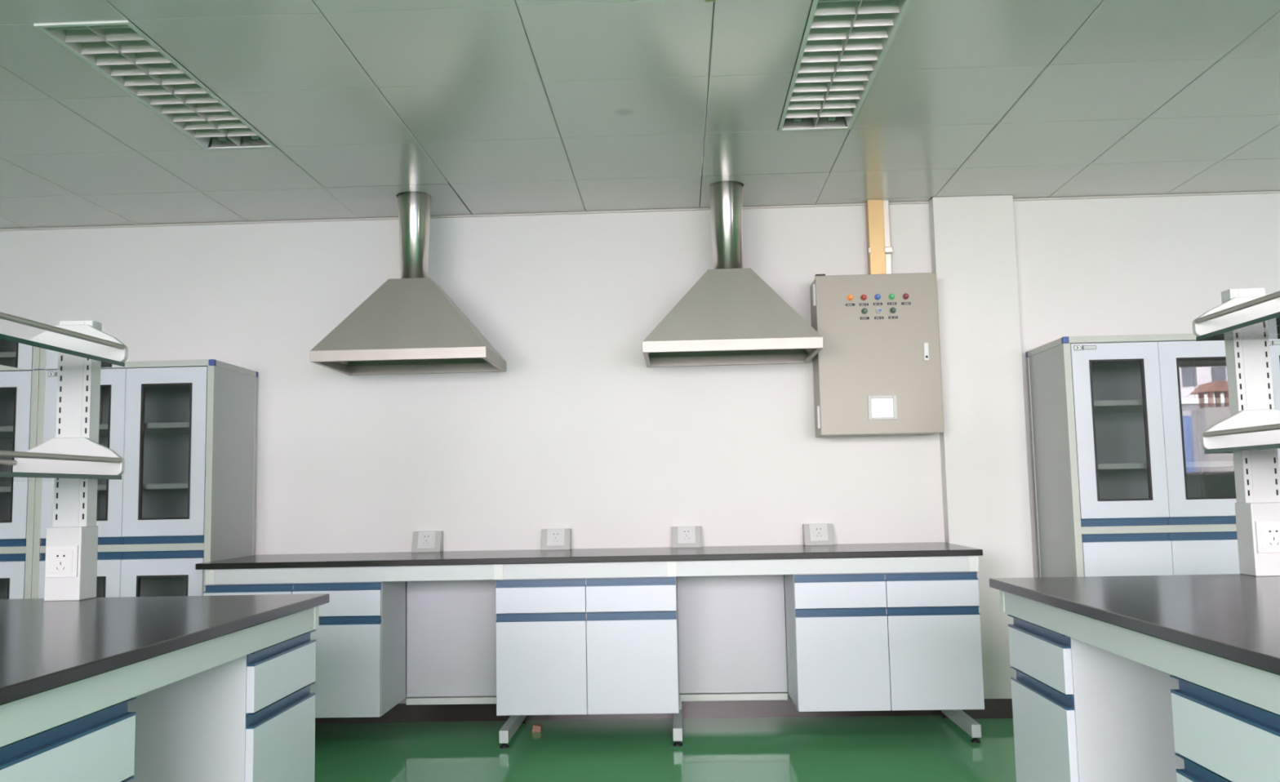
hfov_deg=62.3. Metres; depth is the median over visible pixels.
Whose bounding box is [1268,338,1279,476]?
tall cabinet
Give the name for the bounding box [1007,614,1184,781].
base cabinet
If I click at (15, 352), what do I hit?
glass shelf
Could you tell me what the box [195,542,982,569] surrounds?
countertop
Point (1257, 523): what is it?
socket
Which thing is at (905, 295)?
lamp
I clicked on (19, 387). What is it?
tall cabinet
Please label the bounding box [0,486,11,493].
shelf
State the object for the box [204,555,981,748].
stand
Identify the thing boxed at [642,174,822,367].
exhaust hood
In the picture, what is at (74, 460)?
rack
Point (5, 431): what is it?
shelf
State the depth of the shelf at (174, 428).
5.14 m
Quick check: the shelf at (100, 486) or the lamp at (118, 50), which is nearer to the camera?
the lamp at (118, 50)
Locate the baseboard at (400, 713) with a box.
[315,697,1013,723]
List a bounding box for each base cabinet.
[0,697,136,781]
[127,630,315,781]
[204,581,405,718]
[495,576,679,715]
[784,571,984,711]
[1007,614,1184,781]
[1169,675,1279,781]
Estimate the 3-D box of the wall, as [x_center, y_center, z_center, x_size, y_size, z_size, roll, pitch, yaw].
[0.701,0.191,5.529,19.400,2.906,0.200,-1,-6,2]
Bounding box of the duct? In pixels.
[865,199,893,274]
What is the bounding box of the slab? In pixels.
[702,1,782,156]
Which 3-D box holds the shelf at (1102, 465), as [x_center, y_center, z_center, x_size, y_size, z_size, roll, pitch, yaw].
[2.382,0.360,5.048,0.808,0.026,0.445,-1,-6,2]
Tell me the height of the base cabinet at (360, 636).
0.592 m
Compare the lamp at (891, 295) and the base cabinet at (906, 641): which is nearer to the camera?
the base cabinet at (906, 641)
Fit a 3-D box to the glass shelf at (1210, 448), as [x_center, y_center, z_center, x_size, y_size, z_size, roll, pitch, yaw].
[1.792,0.080,2.125,0.320,0.012,2.017,-1,-6,2]
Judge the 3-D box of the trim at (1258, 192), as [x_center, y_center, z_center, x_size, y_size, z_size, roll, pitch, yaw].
[0.674,-0.961,5.531,19.000,0.008,0.018,-1,-6,2]
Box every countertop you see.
[0,593,329,706]
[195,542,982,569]
[989,573,1279,675]
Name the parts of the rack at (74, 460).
guard rail, guard rail, guard rail, post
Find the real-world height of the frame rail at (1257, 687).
0.822 m
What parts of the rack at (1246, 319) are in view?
guard rail, guard rail, post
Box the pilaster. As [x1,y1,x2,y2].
[928,195,1034,698]
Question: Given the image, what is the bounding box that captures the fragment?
[531,724,542,732]
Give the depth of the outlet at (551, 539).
5.35 m
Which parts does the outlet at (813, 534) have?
socket plate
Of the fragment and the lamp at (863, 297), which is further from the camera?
the lamp at (863, 297)
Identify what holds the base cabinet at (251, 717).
attached to the frame rail at (23, 718)
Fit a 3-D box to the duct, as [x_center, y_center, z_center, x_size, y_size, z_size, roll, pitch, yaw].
[1.231,-0.845,5.464,0.124,0.577,0.078,-1,-6,2]
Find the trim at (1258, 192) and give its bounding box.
[0,191,1279,231]
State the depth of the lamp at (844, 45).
3.68 m
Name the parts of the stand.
rail, panel, apron rail, panel, rail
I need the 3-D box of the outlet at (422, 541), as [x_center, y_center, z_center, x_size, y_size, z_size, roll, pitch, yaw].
[-1.083,0.768,5.397,0.146,0.104,0.082,-1,-6,2]
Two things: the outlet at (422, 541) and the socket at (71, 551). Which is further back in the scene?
the outlet at (422, 541)
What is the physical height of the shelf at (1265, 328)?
0.012 m
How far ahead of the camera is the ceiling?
4.08 m
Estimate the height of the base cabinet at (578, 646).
0.592 m
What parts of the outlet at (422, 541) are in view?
socket plate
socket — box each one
[44,525,97,600]
[1235,502,1279,576]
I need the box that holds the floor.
[314,715,1016,781]
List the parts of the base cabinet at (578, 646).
drawer, door, drawer, door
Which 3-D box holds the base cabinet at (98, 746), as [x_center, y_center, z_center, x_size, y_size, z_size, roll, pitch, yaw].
[-1.299,0.853,1.594,0.620,0.592,0.900,-1,-6,2]
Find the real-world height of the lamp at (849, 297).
0.031 m
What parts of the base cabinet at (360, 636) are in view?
drawer, drawer, door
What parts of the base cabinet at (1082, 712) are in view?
drawer, door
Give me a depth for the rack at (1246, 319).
3.12 m
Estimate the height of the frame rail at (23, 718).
0.822 m
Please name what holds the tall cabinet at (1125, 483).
on the floor
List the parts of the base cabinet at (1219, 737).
door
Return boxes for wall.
[0,156,1279,703]
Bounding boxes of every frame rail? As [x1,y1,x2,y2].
[0,605,319,747]
[999,590,1279,715]
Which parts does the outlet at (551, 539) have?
socket plate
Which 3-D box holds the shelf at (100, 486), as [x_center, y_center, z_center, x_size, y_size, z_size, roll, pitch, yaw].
[-2.423,0.478,5.259,0.808,0.026,0.445,-1,-6,2]
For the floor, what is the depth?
4.62 m
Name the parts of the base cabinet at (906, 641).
drawer, door, drawer, door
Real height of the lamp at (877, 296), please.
0.031 m
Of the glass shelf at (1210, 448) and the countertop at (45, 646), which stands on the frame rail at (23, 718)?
the countertop at (45, 646)
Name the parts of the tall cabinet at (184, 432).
door, door, panel, door, door, panel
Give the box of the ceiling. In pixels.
[0,0,1279,228]
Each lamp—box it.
[33,18,275,150]
[777,0,911,131]
[846,294,853,301]
[860,294,866,300]
[874,293,880,300]
[888,293,894,299]
[902,293,909,299]
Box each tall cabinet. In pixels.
[0,364,39,599]
[31,359,257,598]
[1025,333,1239,577]
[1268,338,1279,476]
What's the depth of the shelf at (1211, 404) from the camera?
4.91 m
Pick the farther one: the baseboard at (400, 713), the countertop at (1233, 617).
the baseboard at (400, 713)
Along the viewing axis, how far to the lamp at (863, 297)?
5.21 m
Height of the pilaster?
2.606 m
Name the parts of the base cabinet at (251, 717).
door, drawer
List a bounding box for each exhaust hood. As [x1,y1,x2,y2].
[309,184,506,375]
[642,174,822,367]
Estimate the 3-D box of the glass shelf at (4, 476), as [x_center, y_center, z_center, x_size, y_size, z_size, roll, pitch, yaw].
[-1.710,0.168,2.182,0.302,0.012,1.884,-1,-6,2]
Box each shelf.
[0,333,124,368]
[0,426,13,437]
[0,471,121,481]
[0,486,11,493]
[97,483,187,491]
[98,422,189,435]
[1093,397,1229,412]
[1097,461,1234,471]
[1195,311,1279,341]
[1204,443,1279,453]
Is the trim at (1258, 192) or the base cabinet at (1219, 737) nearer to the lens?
the base cabinet at (1219, 737)
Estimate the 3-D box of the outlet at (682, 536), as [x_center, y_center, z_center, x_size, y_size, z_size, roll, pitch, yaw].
[0.236,0.737,5.350,0.146,0.104,0.082,-1,-6,2]
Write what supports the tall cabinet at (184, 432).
on the floor
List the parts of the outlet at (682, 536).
socket plate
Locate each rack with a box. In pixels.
[0,311,128,600]
[1192,288,1279,576]
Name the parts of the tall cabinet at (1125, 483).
panel, door, door, panel, door, door, panel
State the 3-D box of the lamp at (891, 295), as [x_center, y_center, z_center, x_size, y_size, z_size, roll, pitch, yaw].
[1.240,-0.466,5.210,0.031,0.031,0.020,-1,-6,2]
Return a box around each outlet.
[411,530,443,552]
[541,528,571,550]
[671,525,701,547]
[802,523,834,545]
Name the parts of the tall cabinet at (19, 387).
panel, door, door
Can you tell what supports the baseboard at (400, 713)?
attached to the wall
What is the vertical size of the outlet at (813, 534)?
0.104 m

